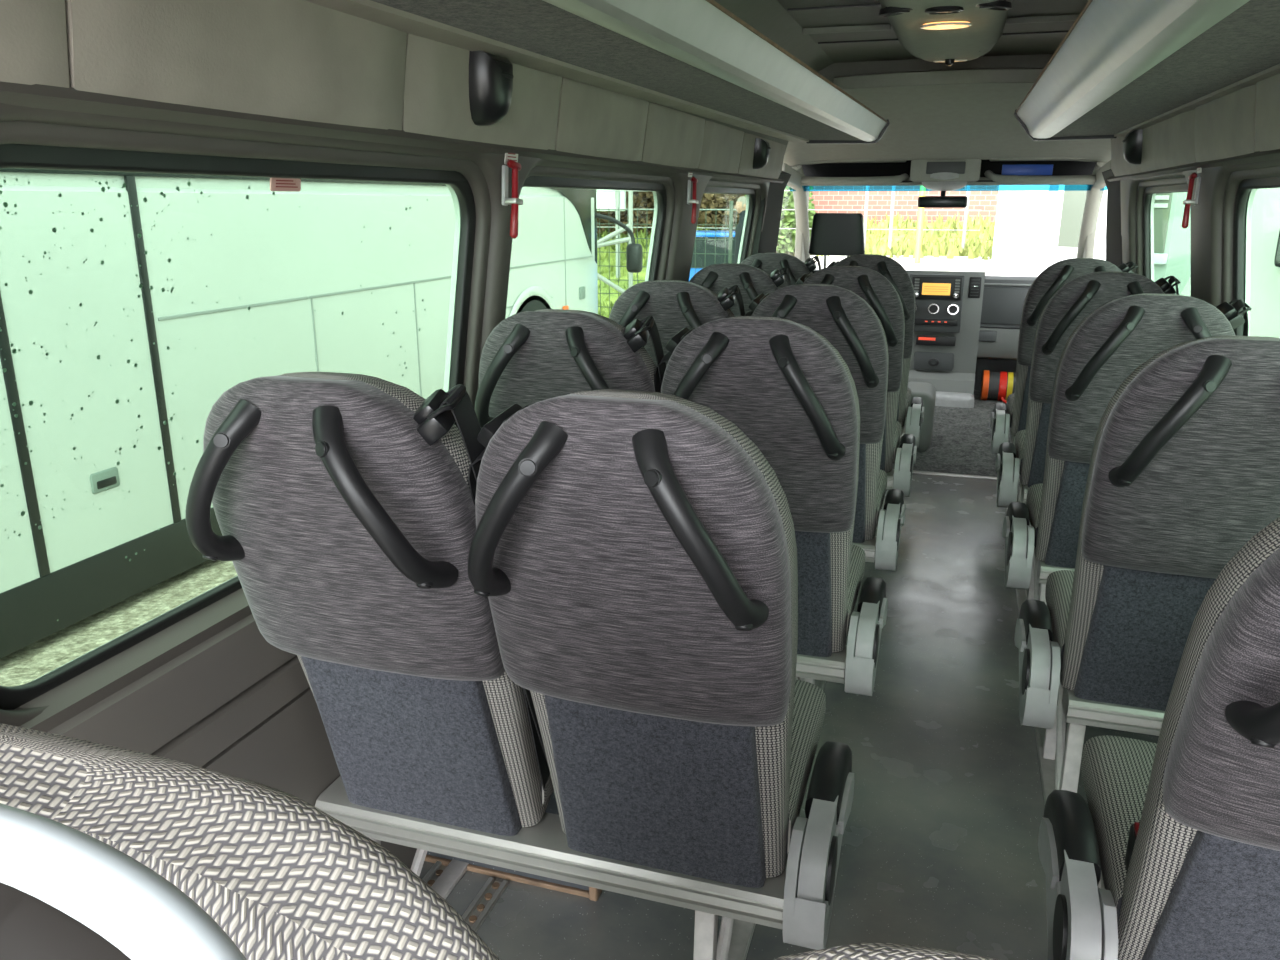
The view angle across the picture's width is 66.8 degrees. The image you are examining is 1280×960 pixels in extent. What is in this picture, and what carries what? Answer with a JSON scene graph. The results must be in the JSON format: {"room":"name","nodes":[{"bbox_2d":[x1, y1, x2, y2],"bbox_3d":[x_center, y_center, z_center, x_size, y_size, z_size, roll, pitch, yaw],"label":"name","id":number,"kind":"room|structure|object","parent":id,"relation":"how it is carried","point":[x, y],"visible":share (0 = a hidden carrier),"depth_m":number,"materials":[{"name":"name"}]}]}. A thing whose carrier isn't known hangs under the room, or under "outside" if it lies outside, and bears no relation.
{"room":"vehicle interior","nodes":[
{"label":"vehicle interior","id":0,"kind":"room"},
{"bbox_2d":[0,103,769,731],"bbox_3d":[-0.300,-0.020,2.650,0.333,1.900,5.880,5,17,17],"label":"window frame","id":1,"kind":"structure","parent":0,"point":[683,235],"depth_m":1.99,"materials":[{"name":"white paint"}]},
{"bbox_2d":[14,588,416,868],"bbox_3d":[-0.255,0.246,2.711,0.064,0.795,5.880,5,17,17],"label":"wall panel","id":2,"kind":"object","parent":1,"relation":"attached to","point":[238,704],"depth_m":1.44,"materials":[{"name":"grey"}]},
{"bbox_2d":[0,121,490,726],"bbox_3d":[-0.554,-0.164,1.557,0.143,0.741,1.278,5,17,17],"label":"window","id":3,"kind":"structure","parent":1,"relation":"in","point":[23,145],"depth_m":1.36,"materials":[{"name":"green glass"}]},
{"bbox_2d":[0,176,427,620],"bbox_3d":[-0.583,-0.183,1.535,0.077,0.546,0.954,5,17,17],"label":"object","id":4,"kind":"object","parent":3,"relation":"attached to","point":[5,204],"visible":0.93,"depth_m":1.21,"materials":[{"name":"grey liquid"}]},
{"bbox_2d":[0,81,784,182],"bbox_3d":[-0.175,-0.775,2.349,0.067,0.038,5.800,5,17,17],"label":"trim","id":5,"kind":"structure","parent":1,"relation":"attached to","point":[40,96],"depth_m":1.28,"materials":[{"name":"plastic"}]},
{"bbox_2d":[502,159,522,238],"bbox_3d":[-0.261,-0.580,2.008,0.033,0.156,0.062,5,17,17],"label":"hammer","id":6,"kind":"object","parent":1,"relation":"attached to","point":[514,201],"visible":1,"depth_m":1.99,"materials":[{"name":"red plastic"}]},
{"bbox_2d":[424,791,601,900],"bbox_3d":[-0.207,0.721,2.222,0.404,0.110,0.475,5,17,17],"label":"trim","id":7,"kind":"structure","parent":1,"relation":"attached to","point":[593,894],"depth_m":2.02,"materials":[{"name":"brown plastic"}]},
{"bbox_2d":[523,166,674,280],"bbox_3d":[-0.137,-0.520,2.805,0.143,0.741,1.375,5,17,17],"label":"window","id":8,"kind":"structure","parent":1,"relation":"in","point":[539,176],"depth_m":2.91,"materials":[{"name":"plastic"}]},
{"bbox_2d":[704,180,760,262],"bbox_3d":[0.340,-0.929,4.233,0.143,0.741,1.305,5,17,17],"label":"window","id":9,"kind":"structure","parent":1,"relation":"in","point":[718,187],"depth_m":4.65,"materials":[{"name":"plastic"}]},
{"bbox_2d":[741,171,790,254],"bbox_3d":[0.634,-0.840,5.119,0.180,1.520,0.520,5,17,17],"label":"trim","id":10,"kind":"structure","parent":1,"relation":"attached to","point":[765,241],"depth_m":4.92,"materials":[{"name":"grey"}]},
{"bbox_2d":[782,163,809,262],"bbox_3d":[0.868,-1.105,6.063,0.272,1.610,1.490,5,17,17],"label":"trim","id":11,"kind":"structure","parent":1,"relation":"in","point":[794,182],"depth_m":5.95,"materials":[{"name":"grey"}]},
{"bbox_3d":[1.863,-1.528,6.045,1.840,0.624,1.086,5,17,17],"label":"window","id":12,"kind":"structure","parent":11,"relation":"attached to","visible":0},
{"bbox_2d":[1076,161,1106,257],"bbox_3d":[2.648,-1.496,5.714,0.102,0.713,1.073,6,17,21],"label":"trim","id":13,"kind":"structure","parent":12,"relation":"attached to","point":[1094,196],"depth_m":5.51,"materials":[{"name":"grey"}]},
{"bbox_2d":[648,0,833,154],"bbox_3d":[-0.051,-1.037,2.260,0.400,0.590,5.850,5,17,17],"label":"wall","id":14,"kind":"structure","parent":0,"point":[768,17],"depth_m":3.50,"materials":[{"name":"plastic"}]},
{"bbox_2d":[0,0,68,87],"bbox_3d":[-0.689,-0.394,0.691,0.062,0.164,0.644,5,17,17],"label":"trim","id":15,"kind":"structure","parent":14,"relation":"attached to","point":[33,35],"depth_m":0.95,"materials":[{"name":"plastic"}]},
{"bbox_2d":[65,0,406,129],"bbox_3d":[-0.490,-0.564,1.286,0.062,0.164,0.644,5,17,17],"label":"wall panel","id":16,"kind":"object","parent":14,"relation":"attached to","point":[290,59],"depth_m":1.22,"materials":[{"name":"plastic"}]},
{"bbox_2d":[402,33,561,149],"bbox_3d":[-0.291,-0.735,1.883,0.062,0.164,0.649,5,17,17],"label":"wall panel","id":17,"kind":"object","parent":14,"relation":"attached to","point":[436,78],"depth_m":1.74,"materials":[{"name":"plastic"}]},
{"bbox_2d":[469,51,513,125],"bbox_3d":[-0.294,-0.722,1.798,0.125,0.124,0.108,5,17,17],"label":"wall speaker","id":18,"kind":"object","parent":14,"relation":"attached to","point":[491,76],"visible":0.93,"depth_m":1.76,"materials":[{"name":"black plastic"}]},
{"bbox_2d":[304,0,889,143],"bbox_3d":[0.025,-0.884,2.002,0.412,0.098,5.163,6,17,19],"label":"luggage rack","id":19,"kind":"object","parent":14,"relation":"attached to","point":[697,57],"visible":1,"depth_m":1.85,"materials":[{"name":"plastic"}]},
{"bbox_2d":[555,77,648,160],"bbox_3d":[-0.092,-0.905,2.478,0.062,0.164,0.639,5,17,17],"label":"trim","id":20,"kind":"structure","parent":14,"relation":"attached to","point":[592,120],"depth_m":2.40,"materials":[{"name":"plastic"}]},
{"bbox_2d":[642,103,704,167],"bbox_3d":[0.105,-1.074,3.071,0.062,0.164,0.644,5,17,17],"label":"trim","id":21,"kind":"structure","parent":14,"relation":"attached to","point":[672,137],"depth_m":2.99,"materials":[{"name":"plastic"}]},
{"bbox_2d":[698,121,743,173],"bbox_3d":[0.304,-1.244,3.666,0.062,0.164,0.644,5,17,17],"label":"trim","id":22,"kind":"structure","parent":14,"relation":"attached to","point":[722,145],"depth_m":3.60,"materials":[{"name":"plastic"}]},
{"bbox_2d":[738,133,785,178],"bbox_3d":[0.556,-1.460,4.421,0.062,0.164,0.994,5,17,17],"label":"trim","id":23,"kind":"structure","parent":14,"relation":"attached to","point":[773,168],"depth_m":4.36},
{"bbox_2d":[818,54,1052,82],"bbox_3d":[1.406,-1.880,4.428,1.760,0.160,0.090,5,17,17],"label":"trim","id":24,"kind":"structure","parent":14,"relation":"attached to","point":[840,69],"depth_m":4.41,"materials":[{"name":"plastic"}]},
{"bbox_2d":[833,68,1043,88],"bbox_3d":[1.371,-1.783,4.308,1.020,0.064,0.180,5,17,17],"label":"trim","id":25,"kind":"structure","parent":14,"relation":"attached to","point":[995,74],"depth_m":4.24,"materials":[{"name":"grey plastic"}]},
{"bbox_2d":[419,473,1158,959],"bbox_3d":[0.581,0.748,2.477,1.900,0.080,5.700,5,17,17],"label":"floor","id":26,"kind":"structure","parent":0,"point":[939,846],"depth_m":2.31,"materials":[{"name":"grey plastic"}]},
{"bbox_2d":[462,877,507,931],"bbox_3d":[-0.497,1.007,1.404,0.044,0.010,1.340,5,17,17],"label":"floor track","id":27,"kind":"object","parent":26,"relation":"on","point":[489,894],"visible":0.67,"depth_m":1.95,"materials":[{"name":"metal"}]},
{"bbox_2d":[315,776,805,959],"bbox_3d":[-0.119,0.715,1.790,0.819,0.361,0.440,5,17,17],"label":"frame","id":28,"kind":"object","parent":26,"relation":"on","point":[541,849],"visible":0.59,"depth_m":1.57,"materials":[{"name":"metal"}]},
{"bbox_2d":[185,372,553,835],"bbox_3d":[-0.326,0.175,1.604,0.413,0.796,0.769,5,17,17],"label":"passenger seat","id":29,"kind":"object","parent":28,"relation":"on","point":[344,507],"visible":0.9,"depth_m":1.32,"materials":[{"name":"fabric"}]},
{"bbox_2d":[468,389,853,949],"bbox_3d":[0.082,0.249,1.490,0.480,0.875,0.768,5,17,17],"label":"passenger seat","id":30,"kind":"object","parent":28,"relation":"on","point":[633,554],"visible":1,"depth_m":1.22,"materials":[{"name":"fabric"}]},
{"bbox_2d":[786,680,825,854],"bbox_3d":[0.112,0.471,1.734,0.386,0.124,0.418,5,17,17],"label":"seat cushion","id":31,"kind":"object","parent":30,"relation":"on","point":[809,699],"depth_m":1.66,"materials":[{"name":"fabric"}]},
{"bbox_2d":[796,645,846,683],"bbox_3d":[0.131,0.501,2.537,0.819,0.361,0.440,5,17,17],"label":"rail","id":32,"kind":"object","parent":26,"relation":"on","point":[809,669],"visible":0.06,"depth_m":2.22,"materials":[{"name":"metal"}]},
{"bbox_2d":[474,309,665,428],"bbox_3d":[-0.076,-0.039,2.352,0.413,0.796,0.769,5,17,17],"label":"passenger seat","id":33,"kind":"object","parent":32,"relation":"on","point":[530,357],"visible":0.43,"depth_m":1.96,"materials":[{"name":"fabric"}]},
{"bbox_2d":[654,316,887,695],"bbox_3d":[0.332,0.035,2.238,0.480,0.875,0.768,5,17,17],"label":"passenger seat","id":34,"kind":"object","parent":32,"relation":"on","point":[781,382],"visible":0.68,"depth_m":1.91,"materials":[{"name":"grey fabric"}]},
{"bbox_2d":[845,544,864,637],"bbox_3d":[0.362,0.257,2.482,0.386,0.124,0.418,5,17,17],"label":"seat cushion","id":35,"kind":"object","parent":34,"relation":"on","point":[857,566],"depth_m":2.39,"materials":[{"name":"fabric"}]},
{"bbox_2d":[852,527,876,561],"bbox_3d":[0.380,0.288,3.283,0.819,0.361,0.440,5,17,17],"label":"rail","id":36,"kind":"object","parent":26,"relation":"on","point":[869,546],"visible":0.02,"depth_m":2.96,"materials":[{"name":"metal"}]},
{"bbox_2d":[609,280,744,366],"bbox_3d":[0.173,-0.252,3.097,0.413,0.796,0.769,5,17,17],"label":"passenger seat","id":37,"kind":"object","parent":36,"relation":"on","point":[674,305],"visible":0.27,"depth_m":2.69,"materials":[{"name":"fabric"}]},
{"bbox_2d":[745,284,905,571],"bbox_3d":[0.580,-0.178,2.983,0.480,0.875,0.768,5,17,17],"label":"passenger seat","id":38,"kind":"object","parent":36,"relation":"on","point":[838,314],"visible":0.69,"depth_m":2.63,"materials":[{"name":"grey fabric"}]},
{"bbox_2d":[875,469,886,528],"bbox_3d":[0.611,0.044,3.228,0.386,0.124,0.418,5,17,17],"label":"seat cushion","id":39,"kind":"object","parent":38,"relation":"on","point":[882,484],"depth_m":3.11,"materials":[{"name":"fabric"}]},
{"bbox_2d":[886,463,893,489],"bbox_3d":[0.630,0.073,4.032,0.819,0.361,0.440,5,17,17],"label":"rail","id":40,"kind":"object","parent":26,"relation":"on","point":[890,475],"visible":0.02,"depth_m":3.70,"materials":[{"name":"metal"}]},
{"bbox_2d":[689,263,790,316],"bbox_3d":[0.423,-0.466,3.847,0.413,0.796,0.769,5,17,17],"label":"passenger seat","id":41,"kind":"object","parent":40,"relation":"on","point":[752,281],"visible":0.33,"depth_m":3.44,"materials":[{"name":"fabric"}]},
{"bbox_2d":[796,266,916,496],"bbox_3d":[0.831,-0.392,3.733,0.480,0.875,0.768,5,17,17],"label":"passenger seat","id":42,"kind":"object","parent":40,"relation":"on","point":[870,285],"visible":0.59,"depth_m":3.40,"materials":[{"name":"grey fabric"}]},
{"bbox_2d":[900,425,905,440],"bbox_3d":[0.879,-0.140,4.779,0.819,0.361,0.440,5,17,17],"label":"rail","id":43,"kind":"object","parent":26,"relation":"on","point":[903,429],"visible":0.02,"depth_m":4.45,"materials":[{"name":"metal"}]},
{"bbox_2d":[740,253,820,287],"bbox_3d":[0.672,-0.679,4.593,0.413,0.796,0.769,5,17,17],"label":"passenger seat","id":44,"kind":"object","parent":43,"relation":"on","point":[767,262],"visible":0.21,"depth_m":4.18,"materials":[{"name":"fabric"}]},
{"bbox_2d":[827,254,923,447],"bbox_3d":[1.079,-0.605,4.479,0.480,0.875,0.768,5,17,17],"label":"passenger seat","id":45,"kind":"object","parent":43,"relation":"on","point":[888,267],"visible":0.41,"depth_m":4.15,"materials":[{"name":"grey fabric"}]},
{"bbox_2d":[1006,435,1019,512],"bbox_3d":[1.906,-0.041,4.437,0.422,0.361,0.440,5,17,17],"label":"rail","id":46,"kind":"object","parent":26,"relation":"on","point":[1012,436],"visible":0.02,"depth_m":4.34,"materials":[{"name":"metal"}]},
{"bbox_2d":[990,258,1137,454],"bbox_3d":[1.816,-0.532,4.227,0.476,0.876,0.768,5,17,17],"label":"passenger seat","id":47,"kind":"object","parent":46,"relation":"on","point":[1055,276],"visible":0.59,"depth_m":4.00,"materials":[{"name":"grey fabric"}]},
{"bbox_2d":[1018,483,1030,525],"bbox_3d":[1.656,0.173,3.689,0.422,0.361,0.440,5,17,17],"label":"rail","id":48,"kind":"object","parent":26,"relation":"on","point":[1023,489],"visible":0.03,"depth_m":3.59,"materials":[{"name":"metal"}]},
{"bbox_2d":[995,271,1180,507],"bbox_3d":[1.567,-0.318,3.479,0.476,0.876,0.768,5,17,17],"label":"passenger seat","id":49,"kind":"object","parent":48,"relation":"on","point":[1079,297],"visible":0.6,"depth_m":3.23,"materials":[{"name":"grey fabric"}]},
{"bbox_2d":[1027,547,1074,604],"bbox_3d":[1.406,0.387,2.938,0.422,0.361,0.440,5,17,17],"label":"rail","id":50,"kind":"object","parent":26,"relation":"on","point":[1041,571],"visible":0.08,"depth_m":2.82,"materials":[{"name":"metal"}]},
{"bbox_2d":[1002,293,1251,589],"bbox_3d":[1.316,-0.103,2.728,0.476,0.876,0.768,5,17,17],"label":"passenger seat","id":51,"kind":"object","parent":50,"relation":"on","point":[1123,333],"visible":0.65,"depth_m":2.46,"materials":[{"name":"grey fabric"}]},
{"bbox_2d":[1026,483,1042,547],"bbox_3d":[1.394,0.122,2.958,0.386,0.124,0.418,5,17,17],"label":"seat cushion","id":52,"kind":"object","parent":51,"relation":"on","point":[1034,494],"depth_m":2.98,"materials":[{"name":"fabric"}]},
{"bbox_2d":[1039,682,1164,799],"bbox_3d":[1.156,0.601,2.191,0.422,0.361,0.440,5,17,17],"label":"frame","id":53,"kind":"object","parent":26,"relation":"on","point":[1061,752],"visible":0.26,"depth_m":2.06,"materials":[{"name":"metal"}]},
{"bbox_2d":[1014,336,1279,728],"bbox_3d":[1.067,0.110,1.981,0.476,0.876,0.768,5,17,17],"label":"passenger seat","id":54,"kind":"object","parent":53,"relation":"on","point":[1184,469],"visible":0.91,"depth_m":1.74,"materials":[{"name":"grey fabric"}]},
{"bbox_2d":[1045,570,1074,670],"bbox_3d":[1.145,0.336,2.211,0.386,0.124,0.418,5,17,17],"label":"seat cushion","id":55,"kind":"object","parent":54,"relation":"on","point":[1059,584],"depth_m":2.24,"materials":[{"name":"fabric"}]},
{"bbox_2d":[1098,871,1118,959],"bbox_3d":[0.905,0.816,1.439,0.422,0.361,0.440,5,17,17],"label":"rail","id":56,"kind":"object","parent":26,"relation":"on","point":[1101,884],"visible":0.02,"depth_m":1.61,"materials":[{"name":"metal"}]},
{"bbox_2d":[1038,516,1279,959],"bbox_3d":[0.807,0.337,1.212,0.496,0.863,0.836,5,17,17],"label":"passenger seat","id":57,"kind":"object","parent":56,"relation":"on","point":[1182,830],"visible":1,"depth_m":1.13,"materials":[{"name":"fabric"}]},
{"bbox_2d":[1081,735,1156,924],"bbox_3d":[0.894,0.551,1.458,0.386,0.124,0.418,5,17,17],"label":"seat cushion","id":58,"kind":"object","parent":57,"relation":"on","point":[1116,770],"depth_m":1.50,"materials":[{"name":"fabric"}]},
{"bbox_3d":[0.013,0.965,0.916,0.850,0.361,0.440,5,17,17],"label":"rail","id":59,"kind":"object","parent":26,"relation":"on","visible":0},
{"bbox_2d":[0,723,499,959],"bbox_3d":[-0.188,0.406,0.750,0.450,0.801,0.720,5,17,17],"label":"seat","id":60,"kind":"object","parent":59,"relation":"on","point":[107,852],"visible":1,"depth_m":0.38,"materials":[{"name":"fabric"}]},
{"bbox_2d":[774,942,999,959],"bbox_3d":[0.240,0.462,0.623,0.386,0.764,0.720,5,17,17],"label":"seat","id":61,"kind":"object","parent":59,"relation":"on","point":[856,951],"visible":1,"depth_m":0.34,"materials":[{"name":"fabric"}]},
{"bbox_2d":[777,0,1088,62],"bbox_3d":[0.560,-1.201,1.845,1.380,0.045,5.550,5,17,17],"label":"ceiling","id":62,"kind":"structure","parent":0,"point":[1031,44],"depth_m":3.63,"materials":[{"name":"plastic"}]},
{"bbox_2d":[879,0,1012,65],"bbox_3d":[0.651,-1.180,2.094,0.420,0.143,3.650,5,17,17],"label":"ceiling light","id":63,"kind":"object","parent":62,"relation":"attached to","point":[949,32],"visible":1,"depth_m":2.89,"materials":[{"name":"grey plastic"}]},
{"bbox_2d":[783,82,1110,165],"bbox_3d":[1.546,-1.769,4.879,1.780,0.345,1.204,5,17,17],"label":"ceiling","id":64,"kind":"structure","parent":0,"point":[951,120],"depth_m":4.87,"materials":[{"name":"plastic"}]},
{"bbox_2d":[791,157,1096,190],"bbox_3d":[1.749,-1.752,5.543,1.760,0.199,0.466,5,17,17],"label":"shelf","id":65,"kind":"object","parent":64,"relation":"attached to","point":[934,174],"visible":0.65,"depth_m":5.50,"materials":[{"name":"black plastic"}]},
{"bbox_2d":[918,191,966,207],"bbox_3d":[1.733,-1.628,5.555,0.270,0.136,0.082,5,17,17],"label":"mirror","id":66,"kind":"object","parent":65,"relation":"attached to","point":[942,201],"visible":0.96,"depth_m":5.53,"materials":[{"name":"black plastic"}]},
{"bbox_2d":[922,172,966,190],"bbox_3d":[1.709,-1.673,5.453,0.250,0.098,0.237,5,17,17],"label":"lamp","id":67,"kind":"object","parent":65,"relation":"attached to","point":[936,181],"depth_m":5.39,"materials":[{"name":"grey plastic"}]},
{"bbox_2d":[801,177,1094,185],"bbox_3d":[1.712,-1.695,5.509,1.729,0.044,0.144,5,17,17],"label":"trim","id":68,"kind":"structure","parent":65,"relation":"attached to","point":[980,178],"depth_m":5.51,"materials":[{"name":"grey plastic"}]},
{"bbox_2d":[892,390,1019,478],"bbox_3d":[1.752,-0.290,5.976,1.780,0.233,1.935,5,17,17],"label":"floor","id":69,"kind":"structure","parent":0,"point":[961,437],"depth_m":5.52,"materials":[{"name":"carpet"}]},
{"bbox_2d":[809,213,864,272],"bbox_3d":[1.161,-0.842,5.518,0.550,1.305,0.705,5,17,17],"label":"seat","id":70,"kind":"object","parent":69,"relation":"on","point":[832,234],"visible":0.21,"depth_m":5.07,"materials":[{"name":"leather"}]},
{"bbox_2d":[898,382,935,451],"bbox_3d":[1.568,-0.364,5.528,0.200,0.340,0.430,5,17,17],"label":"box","id":71,"kind":"object","parent":69,"relation":"on","point":[927,391],"visible":0.47,"depth_m":5.34,"materials":[{"name":"grey plastic"}]},
{"bbox_2d":[906,270,1036,407],"bbox_3d":[1.943,-0.911,6.415,1.740,0.945,0.690,5,17,17],"label":"dashboard","id":72,"kind":"object","parent":69,"relation":"on","point":[962,318],"visible":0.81,"depth_m":6.14,"materials":[{"name":"grey plastic"}]},
{"bbox_2d":[977,328,1019,358],"bbox_3d":[2.408,-0.867,6.215,0.730,0.210,0.135,5,17,17],"label":"compartment","id":73,"kind":"object","parent":72,"relation":"on","point":[997,343],"depth_m":6.19,"materials":[{"name":"grey plastic"}]},
{"bbox_2d":[974,359,1016,389],"bbox_3d":[2.053,-0.916,6.770,1.780,0.960,0.070,5,17,17],"label":"trim","id":74,"kind":"structure","parent":69,"relation":"attached to","point":[1007,366],"depth_m":6.65,"materials":[{"name":"grey plastic"}]},
{"bbox_2d":[981,370,1015,402],"bbox_3d":[2.380,-0.610,6.325,0.289,0.195,0.201,5,17,17],"label":"fire extinguisher","id":75,"kind":"object","parent":69,"relation":"on","point":[998,386],"visible":0.72,"depth_m":6.27,"materials":[{"name":"multicoloured"}]},
{"bbox_2d":[1120,159,1279,335],"bbox_3d":[1.481,0.139,2.101,0.333,1.900,5.880,5,17,17],"label":"window frame","id":76,"kind":"structure","parent":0,"point":[1206,216],"depth_m":2.78,"materials":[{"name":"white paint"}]},
{"bbox_2d":[1102,169,1121,266],"bbox_3d":[2.233,-0.698,4.626,0.180,1.520,0.520,5,17,17],"label":"trim","id":77,"kind":"structure","parent":76,"relation":"attached to","point":[1113,219],"depth_m":4.51,"materials":[{"name":"grey"}]},
{"bbox_2d":[1136,177,1187,278],"bbox_3d":[1.935,-0.733,3.552,0.143,0.741,1.220,5,17,17],"label":"window","id":78,"kind":"structure","parent":76,"relation":"in","point":[1145,189],"depth_m":3.99,"materials":[{"name":"plastic"}]},
{"bbox_2d":[1107,149,1279,181],"bbox_3d":[1.333,-0.641,1.884,0.067,0.038,5.800,5,17,17],"label":"trim","id":79,"kind":"structure","parent":76,"relation":"attached to","point":[1258,156],"depth_m":2.64,"materials":[{"name":"plastic"}]},
{"bbox_2d":[1222,166,1279,335],"bbox_3d":[1.358,-0.238,1.822,0.143,0.741,2.040,5,17,17],"label":"window","id":80,"kind":"structure","parent":76,"relation":"in","point":[1239,185],"depth_m":2.65,"materials":[{"name":"black rubber"}]},
{"bbox_3d":[1.225,-0.923,1.867,0.400,0.590,5.850,5,17,17],"label":"wall","id":81,"kind":"structure","parent":0,"visible":0},
{"bbox_2d":[1122,129,1142,164],"bbox_3d":[1.869,-1.244,3.630,0.125,0.124,0.108,5,17,17],"label":"wall speaker","id":82,"kind":"object","parent":81,"relation":"attached to","point":[1132,142],"visible":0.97,"depth_m":3.60,"materials":[{"name":"black plastic"}]},
{"bbox_2d":[1014,0,1279,140],"bbox_3d":[1.030,-0.807,1.689,0.498,0.125,5.145,5,17,17],"label":"luggage rack","id":83,"kind":"object","parent":81,"relation":"attached to","point":[1122,67],"visible":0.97,"depth_m":2.02,"materials":[{"name":"plastic"}]},
{"bbox_2d":[1111,109,1195,175],"bbox_3d":[1.890,-1.230,3.622,0.062,0.164,1.764,5,17,17],"label":"trim","id":84,"kind":"structure","parent":81,"relation":"attached to","point":[1170,142],"depth_m":3.23,"materials":[{"name":"plastic"}]},
{"bbox_2d":[1194,85,1255,161],"bbox_3d":[1.523,-0.916,2.523,0.062,0.164,0.624,5,17,17],"label":"trim","id":85,"kind":"structure","parent":81,"relation":"attached to","point":[1224,125],"depth_m":2.44,"materials":[{"name":"plastic"}]},
{"bbox_2d":[1255,73,1279,151],"bbox_3d":[1.327,-0.749,1.937,0.062,0.164,0.644,5,17,17],"label":"trim","id":86,"kind":"structure","parent":81,"relation":"attached to","point":[1267,115],"depth_m":2.11,"materials":[{"name":"plastic"}]},
{"label":"outside","id":87,"kind":"structure","parent":0,"visible":0},
{"bbox_2d":[597,221,994,315],"bbox_3d":[-8.289,-5.247,23.384,33.600,1.959,7.500,5,17,17],"label":"grass verge","id":88,"kind":"structure","parent":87,"point":[642,274],"depth_m":20.54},
{"bbox_2d":[597,191,653,234],"bbox_3d":[-0.355,-6.788,22.767,2.615,3.691,2.634,5,17,17],"label":"autumn tree","id":89,"kind":"object","parent":88,"relation":"on","point":[647,201],"visible":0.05,"depth_m":22.17,"materials":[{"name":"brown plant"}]},
{"bbox_2d":[689,230,735,280],"bbox_3d":[1.205,-3.745,17.669,1.740,1.520,3.750,2,16,6],"label":"car","id":90,"kind":"object","parent":88,"relation":"on","point":[720,258],"visible":0.02,"depth_m":16.40,"materials":[{"name":"blue paint"}]},
{"bbox_2d":[697,193,782,229],"bbox_3d":[2.347,-6.482,22.079,2.440,3.487,2.450,5,17,17],"label":"autumn tree","id":91,"kind":"object","parent":88,"relation":"on","point":[722,200],"visible":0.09,"depth_m":21.53,"materials":[{"name":"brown plant"}]},
{"bbox_2d":[745,185,815,253],"bbox_3d":[2.841,-5.193,19.959,1.639,1.785,1.638,5,17,17],"label":"bush","id":92,"kind":"object","parent":88,"relation":"on","point":[786,237],"visible":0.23,"depth_m":19.41,"materials":[{"name":"green plant"}]},
{"bbox_2d":[597,212,994,317],"bbox_3d":[2.585,-4.499,19.968,10.568,1.928,7.315,5,17,17],"label":"grass tufts","id":93,"kind":"object","parent":88,"relation":"on","point":[973,249],"visible":0.15,"depth_m":20.31,"materials":[{"name":"plant"}]},
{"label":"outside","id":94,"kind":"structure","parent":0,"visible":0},
{"bbox_2d":[0,560,236,686],"bbox_3d":[-5.711,0.128,7.404,12.800,0.200,22.000,5,17,17],"label":"gravel yard","id":95,"kind":"structure","parent":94,"point":[37,659],"depth_m":4.93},
{"bbox_2d":[0,168,642,657],"bbox_3d":[-4.119,-0.752,3.694,2.860,4.115,18.357,5,17,17],"label":"coach","id":96,"kind":"object","parent":95,"relation":"on","point":[70,573],"visible":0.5,"depth_m":5.21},
{"bbox_2d":[597,213,642,272],"bbox_3d":[-0.251,-2.831,11.611,0.494,0.699,0.408,5,17,17],"label":"mirror","id":97,"kind":"object","parent":96,"relation":"attached to","point":[634,252],"depth_m":11.65,"materials":[{"name":"black plastic"}]},
{"bbox_2d":[597,190,632,292],"bbox_3d":[-1.277,-3.380,14.642,2.348,2.600,0.070,1,16,2],"label":"frame","id":98,"kind":"object","parent":95,"relation":"on","point":[602,242],"visible":0.11,"depth_m":14.52,"materials":[{"name":"grey"}]},
{"bbox_2d":[597,201,736,315],"bbox_3d":[-2.121,-3.591,16.284,7.806,2.100,0.060,5,17,17],"label":"mesh fence","id":99,"kind":"object","parent":95,"relation":"on","point":[730,210],"visible":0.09,"depth_m":15.27,"materials":[{"name":"green metal"}]},
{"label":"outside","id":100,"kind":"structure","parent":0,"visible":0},
{"bbox_3d":[7.635,-4.448,23.488,120.000,0.200,130.000,5,17,17],"label":"ground","id":101,"kind":"structure","parent":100,"visible":0},
{"bbox_2d":[596,189,625,277],"bbox_3d":[-2.236,-5.820,20.709,4.200,3.950,1.800,5,17,17],"label":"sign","id":102,"kind":"object","parent":101,"relation":"on","point":[613,199],"visible":0.08,"depth_m":19.87,"materials":[{"name":"white"}]},
{"bbox_2d":[810,255,991,275],"bbox_3d":[3.439,-2.071,13.116,5.300,1.520,7.200,5,17,17],"label":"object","id":103,"kind":"object","parent":101,"relation":"on","point":[959,263],"visible":0.05,"depth_m":15.21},
{"bbox_2d":[990,185,1190,294],"bbox_3d":[6.773,-4.018,12.989,3.200,4.750,2.610,-11,19,-33],"label":"vehicle outside","id":104,"kind":"object","parent":101,"relation":"on","point":[1037,227],"visible":0.22,"depth_m":12.53,"materials":[{"name":"white"}]},
{"bbox_2d":[1154,193,1172,253],"bbox_3d":[6.075,-3.308,11.504,0.060,1.200,0.450,-11,19,-33],"label":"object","id":105,"kind":"object","parent":104,"relation":"hanging from","point":[1163,204],"depth_m":11.42,"materials":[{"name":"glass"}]},
{"bbox_2d":[1180,188,1279,337],"bbox_3d":[5.252,-0.931,6.064,2.095,2.618,8.400,5,17,17],"label":"van","id":106,"kind":"object","parent":101,"relation":"on","point":[1265,221],"visible":0.04,"depth_m":7.16,"materials":[{"name":"white paint"}]},
{"bbox_3d":[20.555,-3.739,16.376,23.100,2.953,11.500,5,17,17],"label":"bank","id":107,"kind":"object","parent":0,"visible":0},
{"bbox_2d":[612,185,998,224],"bbox_3d":[-1.116,-6.953,25.036,50.000,1.550,0.400,5,17,17],"label":"brick wall","id":108,"kind":"structure","parent":107,"relation":"on","point":[986,200],"depth_m":22.58,"materials":[{"name":"brick"}]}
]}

